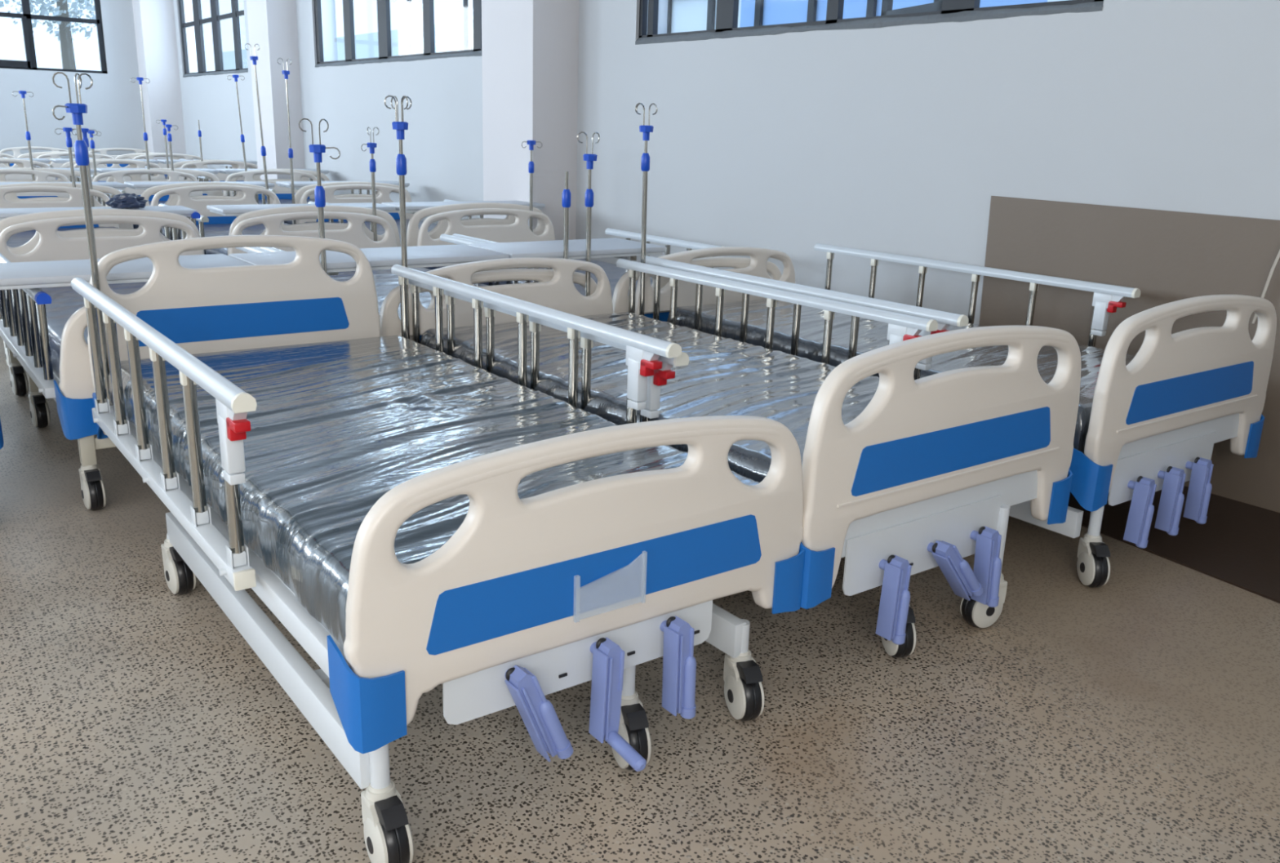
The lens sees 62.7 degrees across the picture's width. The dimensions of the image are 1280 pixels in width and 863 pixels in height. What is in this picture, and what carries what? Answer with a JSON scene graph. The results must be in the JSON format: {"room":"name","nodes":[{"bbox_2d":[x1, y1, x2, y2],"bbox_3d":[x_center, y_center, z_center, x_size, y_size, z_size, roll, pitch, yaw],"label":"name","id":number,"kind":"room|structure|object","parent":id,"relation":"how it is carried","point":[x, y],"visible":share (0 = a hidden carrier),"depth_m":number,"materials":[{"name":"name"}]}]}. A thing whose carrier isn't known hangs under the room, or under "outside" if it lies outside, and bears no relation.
{"room":"hospital room","nodes":[
{"label":"hospital room","id":0,"kind":"room"},
{"bbox_2d":[54,127,76,187],"bbox_3d":[-3.554,-1.536,6.599,0.138,0.719,0.051,-3,17,-17],"label":"pole","id":1,"kind":"object","parent":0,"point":[68,140],"visible":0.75,"depth_m":6.53,"materials":[{"name":"silver metal"}]},
{"bbox_2d":[0,0,146,159],"bbox_3d":[-10.400,-4.081,11.100,10.200,3.350,0.220,-10,20,-35],"label":"wall","id":2,"kind":"structure","parent":0,"point":[113,102],"depth_m":13.44,"materials":[{"name":"grey paint"}]},
{"bbox_2d":[0,0,107,73],"bbox_3d":[-8.136,-5.001,12.468,3.180,1.260,0.080,-10,20,-35],"label":"window","id":3,"kind":"structure","parent":2,"relation":"in","point":[31,63],"depth_m":13.01,"materials":[{"name":"black metal"}]},
{"bbox_2d":[0,336,1279,862],"bbox_3d":[-5.141,-0.258,4.695,10.800,0.120,18.300,-10,20,-35],"label":"floor","id":4,"kind":"structure","parent":0,"point":[1135,717],"depth_m":2.08,"materials":[{"name":"stone"}]},
{"bbox_2d":[0,417,4,448],"bbox_3d":[-2.739,-0.232,3.382,0.970,0.705,1.974,-10,20,-35],"label":"hospital bed","id":5,"kind":"object","parent":4,"relation":"on","point":[2,442],"visible":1,"depth_m":2.98,"materials":[{"name":"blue plastic"}]},
{"bbox_2d":[0,152,44,167],"bbox_3d":[-6.515,-2.402,10.479,0.970,0.710,1.974,-10,20,-35],"label":"hospital bed","id":6,"kind":"object","parent":4,"relation":"on","point":[2,165],"visible":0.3,"depth_m":11.28,"materials":[{"name":"white plastic"}]},
{"bbox_2d":[0,158,49,163],"bbox_3d":[-6.070,-2.527,9.833,0.930,0.054,0.300,-10,20,-35],"label":"table","id":7,"kind":"object","parent":6,"relation":"attached to","point":[42,160],"visible":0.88,"depth_m":9.96,"materials":[{"name":"white plastic"}]},
{"bbox_2d":[0,158,93,182],"bbox_3d":[-5.330,-1.944,9.024,0.970,0.710,1.974,-10,20,-35],"label":"hospital bed","id":8,"kind":"object","parent":4,"relation":"on","point":[3,177],"visible":0.25,"depth_m":9.42,"materials":[{"name":"white plastic"}]},
{"bbox_2d":[0,167,93,173],"bbox_3d":[-4.885,-2.070,8.379,0.930,0.054,0.300,-10,20,-35],"label":"table","id":9,"kind":"object","parent":8,"relation":"attached to","point":[75,169],"visible":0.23,"depth_m":8.52,"materials":[{"name":"grey laminate"}]},
{"bbox_2d":[0,146,106,166],"bbox_3d":[-6.981,-2.981,12.436,0.970,0.710,1.974,-10,20,-35],"label":"hospital bed","id":10,"kind":"object","parent":4,"relation":"on","point":[17,154],"visible":0.17,"depth_m":12.95,"materials":[{"name":"white plastic"}]},
{"bbox_2d":[0,168,133,228],"bbox_3d":[-4.285,-1.446,7.410,0.970,0.710,1.974,-10,20,-35],"label":"hospital bed","id":11,"kind":"object","parent":4,"relation":"on","point":[42,175],"visible":0.27,"depth_m":6.92,"materials":[{"name":"white plastic"}]},
{"bbox_2d":[12,90,35,181],"bbox_3d":[-4.721,-2.140,8.138,0.138,0.954,0.051,-3,17,-17],"label":"pole","id":12,"kind":"object","parent":11,"relation":"attached to","point":[22,92],"visible":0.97,"depth_m":8.08,"materials":[{"name":"silver metal"}]},
{"bbox_2d":[0,182,126,189],"bbox_3d":[-3.840,-1.571,6.765,0.930,0.054,0.300,-10,20,-35],"label":"table","id":13,"kind":"object","parent":11,"relation":"attached to","point":[117,185],"visible":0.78,"depth_m":6.88,"materials":[{"name":"grey laminate"}]},
{"bbox_2d":[71,128,97,206],"bbox_3d":[-3.479,-1.548,6.653,0.138,0.717,0.051,-3,17,-17],"label":"pole","id":14,"kind":"object","parent":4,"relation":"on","point":[84,131],"visible":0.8,"depth_m":6.61,"materials":[{"name":"silver metal"}]},
{"bbox_2d":[36,151,157,176],"bbox_3d":[-5.730,-2.539,11.041,0.970,0.710,1.974,-10,20,-35],"label":"hospital bed","id":15,"kind":"object","parent":4,"relation":"on","point":[55,155],"visible":0.14,"depth_m":11.57,"materials":[{"name":"white plastic"}]},
{"bbox_2d":[50,158,159,164],"bbox_3d":[-5.285,-2.664,10.395,0.930,0.054,0.300,-10,20,-35],"label":"table","id":16,"kind":"object","parent":15,"relation":"attached to","point":[54,160],"visible":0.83,"depth_m":10.20,"materials":[{"name":"grey laminate"}]},
{"bbox_2d":[0,185,204,365],"bbox_3d":[-3.108,-0.921,5.724,0.970,0.710,1.974,-10,20,-35],"label":"hospital bed","id":17,"kind":"object","parent":4,"relation":"on","point":[76,200],"visible":0.31,"depth_m":5.06,"materials":[{"name":"beige plastic"}]},
{"bbox_2d":[6,226,119,247],"bbox_3d":[-3.116,-0.979,5.720,0.868,0.117,1.764,-10,20,-35],"label":"mattress","id":18,"kind":"object","parent":17,"relation":"on","point":[18,239],"visible":0.1,"depth_m":5.87,"materials":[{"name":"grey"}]},
{"bbox_2d":[0,205,197,220],"bbox_3d":[-2.664,-1.047,5.078,0.930,0.054,0.300,-10,20,-35],"label":"table","id":19,"kind":"object","parent":17,"relation":"attached to","point":[181,210],"visible":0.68,"depth_m":5.12,"materials":[{"name":"grey laminate"}]},
{"bbox_2d":[105,192,148,208],"bbox_3d":[-2.518,-1.134,5.155,0.184,0.071,0.134,-3,17,-16],"label":"wrapped bundle","id":20,"kind":"object","parent":19,"relation":"on","point":[124,200],"visible":1,"depth_m":5.12,"materials":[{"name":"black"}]},
{"bbox_2d":[0,215,271,510],"bbox_3d":[-1.856,-0.386,4.014,0.987,0.705,1.972,-10,20,-35],"label":"hospital bed","id":21,"kind":"object","parent":4,"relation":"on","point":[24,326],"visible":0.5,"depth_m":3.37,"materials":[{"name":"white plastic"}]},
{"bbox_2d":[40,281,146,373],"bbox_3d":[-1.857,-0.446,4.014,0.868,0.117,1.764,-10,20,-35],"label":"mattress","id":22,"kind":"object","parent":21,"relation":"on","point":[65,301],"visible":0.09,"depth_m":3.83,"materials":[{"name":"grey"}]},
{"bbox_2d":[0,253,252,289],"bbox_3d":[-1.698,-0.477,3.210,0.930,0.054,0.360,-10,20,-35],"label":"table","id":23,"kind":"object","parent":21,"relation":"attached to","point":[51,273],"visible":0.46,"depth_m":3.14,"materials":[{"name":"grey laminate"}]},
{"bbox_2d":[298,118,340,273],"bbox_3d":[-1.015,-0.581,3.385,0.106,0.820,0.075,-10,20,-35],"label":"pole","id":24,"kind":"object","parent":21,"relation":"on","point":[319,192],"visible":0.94,"depth_m":3.33,"materials":[{"name":"silver metal"}]},
{"bbox_2d":[88,147,194,168],"bbox_3d":[-6.197,-3.118,12.998,0.970,0.710,1.974,-10,20,-35],"label":"hospital bed","id":25,"kind":"object","parent":4,"relation":"on","point":[103,151],"visible":0.21,"depth_m":13.51,"materials":[{"name":"white plastic"}]},
{"bbox_2d":[73,159,222,195],"bbox_3d":[-4.546,-2.081,9.587,0.970,0.710,1.974,-10,20,-35],"label":"hospital bed","id":26,"kind":"object","parent":4,"relation":"on","point":[140,164],"visible":0.16,"depth_m":9.10,"materials":[{"name":"white plastic"}]},
{"bbox_2d":[96,168,219,176],"bbox_3d":[-4.101,-2.207,8.941,0.930,0.054,0.300,-10,20,-35],"label":"table","id":27,"kind":"object","parent":26,"relation":"attached to","point":[98,170],"visible":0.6,"depth_m":8.86,"materials":[{"name":"grey laminate"}]},
{"bbox_2d":[155,119,168,178],"bbox_3d":[-4.747,-2.721,10.496,0.094,0.764,0.051,-3,17,-17],"label":"pole","id":28,"kind":"object","parent":26,"relation":"attached to","point":[163,121],"visible":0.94,"depth_m":10.44,"materials":[{"name":"silver metal"}]},
{"bbox_2d":[92,168,273,226],"bbox_3d":[-3.505,-1.582,7.970,0.970,0.710,1.974,-10,20,-35],"label":"hospital bed","id":29,"kind":"object","parent":4,"relation":"on","point":[148,193],"visible":0.23,"depth_m":8.23,"materials":[{"name":"white plastic"}]},
{"bbox_2d":[87,129,101,176],"bbox_3d":[-4.349,-2.069,8.438,0.094,0.674,0.051,-3,17,-17],"label":"pole","id":30,"kind":"object","parent":29,"relation":"attached to","point":[91,141],"visible":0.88,"depth_m":8.37,"materials":[{"name":"silver metal"}]},
{"bbox_2d":[130,76,151,180],"bbox_3d":[-4.042,-2.325,8.604,0.138,1.094,0.051,-3,17,-17],"label":"pole","id":31,"kind":"object","parent":29,"relation":"attached to","point":[140,79],"visible":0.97,"depth_m":8.56,"materials":[{"name":"silver metal"}]},
{"bbox_2d":[133,200,166,228],"bbox_3d":[-3.512,-1.639,7.966,0.868,0.117,1.764,-10,20,-35],"label":"mattress","id":32,"kind":"object","parent":29,"relation":"on","point":[135,226],"visible":0.02,"depth_m":8.38,"materials":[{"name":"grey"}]},
{"bbox_2d":[164,124,177,170],"bbox_3d":[-3.878,-2.180,8.767,0.094,0.736,0.051,-3,17,-17],"label":"pole","id":33,"kind":"object","parent":29,"relation":"attached to","point":[168,126],"visible":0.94,"depth_m":8.69,"materials":[{"name":"silver metal"}]},
{"bbox_2d":[124,181,275,190],"bbox_3d":[-3.059,-1.707,7.324,0.930,0.054,0.300,-10,20,-35],"label":"table","id":34,"kind":"object","parent":29,"relation":"attached to","point":[144,185],"visible":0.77,"depth_m":7.21,"materials":[{"name":"grey laminate"}]},
{"bbox_2d":[133,153,254,178],"bbox_3d":[-4.946,-2.676,11.604,0.970,0.710,1.974,-10,20,-35],"label":"hospital bed","id":35,"kind":"object","parent":4,"relation":"on","point":[176,165],"visible":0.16,"depth_m":12.11,"materials":[{"name":"white plastic"}]},
{"bbox_2d":[157,159,257,164],"bbox_3d":[-4.501,-2.801,10.958,0.930,0.054,0.300,-10,20,-35],"label":"table","id":36,"kind":"object","parent":35,"relation":"attached to","point":[161,161],"visible":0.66,"depth_m":10.77,"materials":[{"name":"grey laminate"}]},
{"bbox_2d":[177,160,329,181],"bbox_3d":[-3.761,-2.218,10.149,0.970,0.710,1.974,-10,20,-35],"label":"hospital bed","id":37,"kind":"object","parent":4,"relation":"on","point":[221,176],"visible":0.17,"depth_m":10.62,"materials":[{"name":"white plastic"}]},
{"bbox_2d":[197,120,203,160],"bbox_3d":[-4.460,-2.772,10.692,0.033,0.770,0.033,-10,20,-35],"label":"pole","id":38,"kind":"object","parent":37,"relation":"attached to","point":[199,131],"visible":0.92,"depth_m":10.63,"materials":[{"name":"silver metal"}]},
{"bbox_2d":[215,168,328,173],"bbox_3d":[-3.316,-2.343,9.504,0.930,0.054,0.300,-10,20,-35],"label":"table","id":39,"kind":"object","parent":37,"relation":"attached to","point":[225,171],"visible":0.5,"depth_m":9.31,"materials":[{"name":"white plastic"}]},
{"bbox_2d":[150,184,400,255],"bbox_3d":[-2.264,-1.069,6.329,0.970,0.710,1.974,-10,20,-35],"label":"hospital bed","id":40,"kind":"object","parent":4,"relation":"on","point":[206,217],"visible":0.3,"depth_m":6.21,"materials":[{"name":"white plastic"}]},
{"bbox_2d":[161,222,289,255],"bbox_3d":[-2.271,-1.126,6.325,0.868,0.117,1.764,-10,20,-35],"label":"mattress","id":41,"kind":"object","parent":40,"relation":"on","point":[210,229],"visible":0.13,"depth_m":6.54,"materials":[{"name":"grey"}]},
{"bbox_2d":[244,43,270,204],"bbox_3d":[-2.570,-1.943,7.101,0.052,1.283,0.100,13,20,34],"label":"pole","id":42,"kind":"object","parent":40,"relation":"attached to","point":[254,58],"visible":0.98,"depth_m":7.08,"materials":[{"name":"silver metal"}]},
{"bbox_2d":[206,202,395,217],"bbox_3d":[-1.819,-1.194,5.684,0.930,0.054,0.300,-10,20,-35],"label":"table","id":43,"kind":"object","parent":40,"relation":"attached to","point":[224,210],"visible":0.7,"depth_m":5.54,"materials":[{"name":"white plastic"}]},
{"bbox_2d":[222,169,411,224],"bbox_3d":[-2.676,-1.726,8.564,0.970,0.710,1.974,-10,20,-35],"label":"hospital bed","id":44,"kind":"object","parent":4,"relation":"on","point":[282,193],"visible":0.24,"depth_m":9.02,"materials":[{"name":"white plastic"}]},
{"bbox_2d":[226,74,247,171],"bbox_3d":[-3.433,-2.460,9.032,0.138,1.154,0.051,-3,17,-17],"label":"pole","id":45,"kind":"object","parent":44,"relation":"attached to","point":[235,76],"visible":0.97,"depth_m":8.99,"materials":[{"name":"silver metal"}]},
{"bbox_2d":[258,198,315,224],"bbox_3d":[-2.683,-1.783,8.560,0.868,0.117,1.764,-10,20,-35],"label":"mattress","id":46,"kind":"object","parent":44,"relation":"on","point":[282,201],"visible":0.02,"depth_m":8.96,"materials":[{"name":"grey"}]},
{"bbox_2d":[275,181,409,189],"bbox_3d":[-2.231,-1.851,7.918,0.930,0.054,0.300,-10,20,-35],"label":"table","id":47,"kind":"object","parent":44,"relation":"attached to","point":[297,184],"visible":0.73,"depth_m":7.72,"materials":[{"name":"grey laminate"}]},
{"bbox_2d":[360,126,378,240],"bbox_3d":[-1.408,-1.031,5.559,0.063,1.118,0.111,3,16,5],"label":"pole","id":48,"kind":"object","parent":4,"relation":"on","point":[371,145],"visible":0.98,"depth_m":5.47,"materials":[{"name":"silver metal"}]},
{"bbox_2d":[228,211,596,340],"bbox_3d":[-1.069,-0.523,4.579,0.970,0.705,1.974,-10,20,-35],"label":"hospital bed","id":49,"kind":"object","parent":4,"relation":"on","point":[354,234],"visible":0.25,"depth_m":5.02,"materials":[{"name":"white plastic"}]},
{"bbox_2d":[228,244,509,272],"bbox_3d":[-0.947,-0.605,3.736,0.900,0.054,0.360,-10,20,-35],"label":"table","id":50,"kind":"object","parent":49,"relation":"on","point":[435,255],"visible":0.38,"depth_m":3.68,"materials":[{"name":"white plastic"}]},
{"bbox_2d":[328,267,488,319],"bbox_3d":[-1.076,-0.583,4.574,0.868,0.117,1.764,-10,20,-35],"label":"mattress","id":51,"kind":"object","parent":49,"relation":"on","point":[385,281],"visible":0.04,"depth_m":4.67,"materials":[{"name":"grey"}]},
{"bbox_2d":[561,171,570,258],"bbox_3d":[-0.278,-0.631,3.926,0.033,0.663,0.033,-10,20,-35],"label":"pole","id":52,"kind":"object","parent":49,"relation":"attached to","point":[566,195],"visible":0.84,"depth_m":3.87,"materials":[{"name":"silver metal"}]},
{"bbox_2d":[466,237,666,260],"bbox_3d":[-0.287,-0.720,4.209,0.720,0.054,0.360,-10,20,-35],"label":"table","id":53,"kind":"object","parent":49,"relation":"on","point":[615,247],"visible":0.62,"depth_m":4.14,"materials":[{"name":"grey laminate"}]},
{"bbox_2d":[577,131,599,296],"bbox_3d":[-0.195,-0.713,3.964,0.103,0.804,0.054,-10,20,-35],"label":"pole","id":54,"kind":"object","parent":49,"relation":"attached to","point":[589,158],"visible":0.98,"depth_m":3.91,"materials":[{"name":"silver metal"}]},
{"bbox_2d":[298,184,545,246],"bbox_3d":[-1.483,-1.205,6.889,0.970,0.710,1.974,-10,20,-35],"label":"hospital bed","id":55,"kind":"object","parent":4,"relation":"on","point":[412,232],"visible":0.26,"depth_m":6.22,"materials":[{"name":"white plastic"}]},
{"bbox_2d":[276,57,296,223],"bbox_3d":[-2.407,-1.933,7.230,0.102,1.202,0.054,-10,20,-35],"label":"pole","id":56,"kind":"object","parent":55,"relation":"attached to","point":[286,73],"visible":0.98,"depth_m":7.21,"materials":[{"name":"silver metal"}]},
{"bbox_2d":[305,218,437,242],"bbox_3d":[-1.490,-1.262,6.885,0.868,0.117,1.764,-10,20,-35],"label":"mattress","id":57,"kind":"object","parent":55,"relation":"on","point":[380,230],"visible":0.05,"depth_m":7.23,"materials":[{"name":"silver"}]},
{"bbox_2d":[381,200,545,213],"bbox_3d":[-1.038,-1.330,6.243,0.930,0.054,0.300,-10,20,-35],"label":"table","id":58,"kind":"object","parent":55,"relation":"attached to","point":[411,207],"visible":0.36,"depth_m":6.14,"materials":[{"name":"grey laminate"}]},
{"bbox_2d":[71,235,804,862],"bbox_3d":[-0.601,0.037,2.506,1.014,0.805,2.093,-10,20,-35],"label":"hospital bed","id":59,"kind":"object","parent":4,"relation":"on","point":[530,599],"visible":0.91,"depth_m":1.87,"materials":[{"name":"beige plastic"}]},
{"bbox_2d":[52,71,113,405],"bbox_3d":[-1.520,-0.491,2.895,0.064,0.948,0.123,14,20,36],"label":"pole","id":60,"kind":"object","parent":59,"relation":"attached to","point":[81,149],"visible":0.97,"depth_m":2.84,"materials":[{"name":"silver metal"}]},
{"bbox_2d":[94,398,110,413],"bbox_3d":[-1.452,-0.069,2.837,0.030,0.038,0.032,-10,20,-35],"label":"socket","id":61,"kind":"object","parent":59,"relation":"attached to","point":[102,405],"depth_m":2.83,"materials":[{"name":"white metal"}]},
{"bbox_2d":[113,418,129,435],"bbox_3d":[-1.307,-0.010,2.649,0.030,0.038,0.032,-10,20,-35],"label":"socket","id":62,"kind":"object","parent":59,"relation":"attached to","point":[122,428],"depth_m":2.64,"materials":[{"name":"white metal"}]},
{"bbox_2d":[134,443,153,462],"bbox_3d":[-1.162,0.049,2.461,0.030,0.038,0.032,-10,20,-35],"label":"socket","id":63,"kind":"object","parent":59,"relation":"attached to","point":[144,451],"depth_m":2.45,"materials":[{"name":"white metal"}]},
{"bbox_2d":[160,471,180,492],"bbox_3d":[-1.017,0.108,2.273,0.030,0.038,0.032,-10,20,-35],"label":"socket","id":64,"kind":"object","parent":59,"relation":"attached to","point":[170,481],"depth_m":2.26,"materials":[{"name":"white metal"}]},
{"bbox_2d":[190,503,211,527],"bbox_3d":[-0.871,0.167,2.084,0.030,0.038,0.032,-10,20,-35],"label":"socket","id":65,"kind":"object","parent":59,"relation":"attached to","point":[201,517],"depth_m":2.07,"materials":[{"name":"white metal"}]},
{"bbox_2d":[226,543,249,569],"bbox_3d":[-0.726,0.226,1.896,0.030,0.038,0.032,-10,20,-35],"label":"socket","id":66,"kind":"object","parent":59,"relation":"attached to","point":[237,555],"depth_m":1.89,"materials":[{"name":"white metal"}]},
{"bbox_2d":[108,334,759,647],"bbox_3d":[-0.613,0.004,2.552,0.914,0.138,1.804,-10,20,-35],"label":"mattress","id":67,"kind":"object","parent":59,"relation":"on","point":[336,426],"visible":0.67,"depth_m":2.32,"materials":[{"name":"grey plastic"}]},
{"bbox_2d":[521,140,542,231],"bbox_3d":[-0.634,-1.144,6.125,0.145,1.069,0.054,-10,20,-35],"label":"pole","id":68,"kind":"object","parent":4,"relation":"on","point":[531,165],"visible":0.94,"depth_m":6.02,"materials":[{"name":"silver metal"}]},
{"bbox_2d":[417,208,782,321],"bbox_3d":[-0.284,-0.660,5.141,0.970,0.705,1.974,-10,20,-35],"label":"hospital bed","id":69,"kind":"object","parent":4,"relation":"on","point":[518,231],"visible":0.27,"depth_m":5.59,"materials":[{"name":"white plastic"}]},
{"bbox_2d":[424,258,652,297],"bbox_3d":[-0.291,-0.719,5.137,0.868,0.117,1.764,-10,20,-35],"label":"mattress","id":70,"kind":"object","parent":69,"relation":"on","point":[613,273],"visible":0.09,"depth_m":5.17,"materials":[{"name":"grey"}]},
{"bbox_2d":[400,257,1081,657],"bbox_3d":[0.152,-0.083,3.099,0.974,0.755,2.032,-10,20,-35],"label":"hospital bed","id":71,"kind":"object","parent":4,"relation":"on","point":[930,473],"visible":0.64,"depth_m":2.37,"materials":[{"name":"beige plastic"}]},
{"bbox_2d":[383,94,411,339],"bbox_3d":[-0.771,-0.612,3.434,0.076,0.928,0.084,3,16,3],"label":"pole","id":72,"kind":"object","parent":71,"relation":"attached to","point":[401,160],"visible":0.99,"depth_m":3.35,"materials":[{"name":"silver metal"}]},
{"bbox_2d":[419,311,879,482],"bbox_3d":[0.140,-0.130,3.098,0.890,0.140,1.806,-10,20,-35],"label":"mattress","id":73,"kind":"object","parent":71,"relation":"on","point":[722,376],"visible":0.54,"depth_m":2.97,"materials":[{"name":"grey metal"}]},
{"bbox_2d":[635,243,1276,587],"bbox_3d":[0.988,-0.231,3.705,1.098,0.755,2.039,-10,20,-35],"label":"hospital bed","id":74,"kind":"object","parent":4,"relation":"on","point":[1157,420],"visible":0.59,"depth_m":2.98,"materials":[{"name":"beige plastic"}]},
{"bbox_2d":[635,102,657,315],"bbox_3d":[0.011,-0.755,3.990,0.082,0.943,0.073,3,16,3],"label":"pole","id":75,"kind":"object","parent":74,"relation":"attached to","point":[646,130],"visible":0.95,"depth_m":3.94,"materials":[{"name":"silver metal"}]},
{"bbox_2d":[666,299,1135,453],"bbox_3d":[0.977,-0.275,3.698,0.877,0.139,1.785,-10,20,-35],"label":"mattress","id":76,"kind":"object","parent":74,"relation":"on","point":[872,334],"visible":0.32,"depth_m":3.60,"materials":[{"name":"grey"}]},
{"bbox_2d":[978,195,1279,512],"bbox_3d":[2.227,-0.149,3.231,0.046,0.937,2.860,-10,20,-35],"label":"wall panel","id":77,"kind":"object","parent":4,"relation":"on","point":[1168,255],"visible":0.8,"depth_m":3.73,"materials":[{"name":"brown"}]},
{"bbox_2d":[1067,485,1279,603],"bbox_3d":[1.895,0.381,3.037,0.830,0.006,1.700,-10,20,-35],"label":"floor mat","id":78,"kind":"object","parent":4,"relation":"on","point":[1237,544],"visible":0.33,"depth_m":3.18,"materials":[{"name":"brown"}]},
{"bbox_2d":[173,0,1279,324],"bbox_3d":[-0.960,-2.682,7.305,0.220,3.350,17.920,-10,20,-35],"label":"wall","id":79,"kind":"structure","parent":0,"point":[900,140],"depth_m":4.75,"materials":[{"name":"grey paint"}]},
{"bbox_2d":[132,0,186,159],"bbox_3d":[-6.267,-4.691,13.681,0.400,3.350,0.420,-10,20,-35],"label":"pillar","id":80,"kind":"structure","parent":79,"relation":"attached to","point":[154,24],"depth_m":13.53,"materials":[{"name":"white paint"}]},
{"bbox_2d":[178,0,248,77],"bbox_3d":[-5.027,-4.843,12.306,0.058,1.280,2.730,-10,20,-35],"label":"window","id":81,"kind":"structure","parent":79,"relation":"in","point":[197,22],"depth_m":12.33,"materials":[{"name":"black metal"}]},
{"bbox_2d":[246,0,305,179],"bbox_3d":[-3.586,-3.631,10.304,0.280,3.350,0.600,-10,20,-35],"label":"pillar","id":82,"kind":"structure","parent":79,"relation":"attached to","point":[272,24],"depth_m":10.18,"materials":[{"name":"white paint"}]},
{"bbox_2d":[314,0,481,66],"bbox_3d":[-1.826,-3.606,8.371,0.322,1.280,3.610,-10,20,-35],"label":"window","id":83,"kind":"structure","parent":79,"relation":"in","point":[383,6],"depth_m":8.55,"materials":[{"name":"black metal"}]},
{"bbox_2d":[481,0,578,239],"bbox_3d":[-0.688,-2.446,6.515,0.320,3.350,0.630,-10,20,-35],"label":"pillar","id":84,"kind":"structure","parent":79,"relation":"attached to","point":[530,47],"depth_m":6.45,"materials":[{"name":"white paint"}]},
{"bbox_2d":[635,0,1103,44],"bbox_3d":[0.936,-2.470,4.742,0.262,1.280,2.830,-10,20,-35],"label":"window","id":85,"kind":"structure","parent":79,"relation":"in","point":[941,11],"depth_m":4.71,"materials":[{"name":"black metal"}]},
{"label":"outside","id":86,"kind":"structure","parent":0,"visible":0},
{"bbox_3d":[-4.365,-1.750,10.877,55.000,0.370,70.000,-10,20,-35],"label":"ground","id":87,"kind":"structure","parent":86,"visible":0},
{"bbox_2d":[0,0,96,69],"bbox_3d":[-10.100,-6.700,18.564,2.452,4.268,2.453,-10,20,-35],"label":"tree","id":88,"kind":"object","parent":87,"relation":"on","point":[64,35],"visible":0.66,"depth_m":18.35,"materials":[{"name":"grey plant"}]},
{"bbox_2d":[222,0,1065,70],"bbox_3d":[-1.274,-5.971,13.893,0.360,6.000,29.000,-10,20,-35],"label":"building","id":89,"kind":"structure","parent":87,"relation":"on","point":[683,15],"depth_m":11.32,"materials":[{"name":"blue"}]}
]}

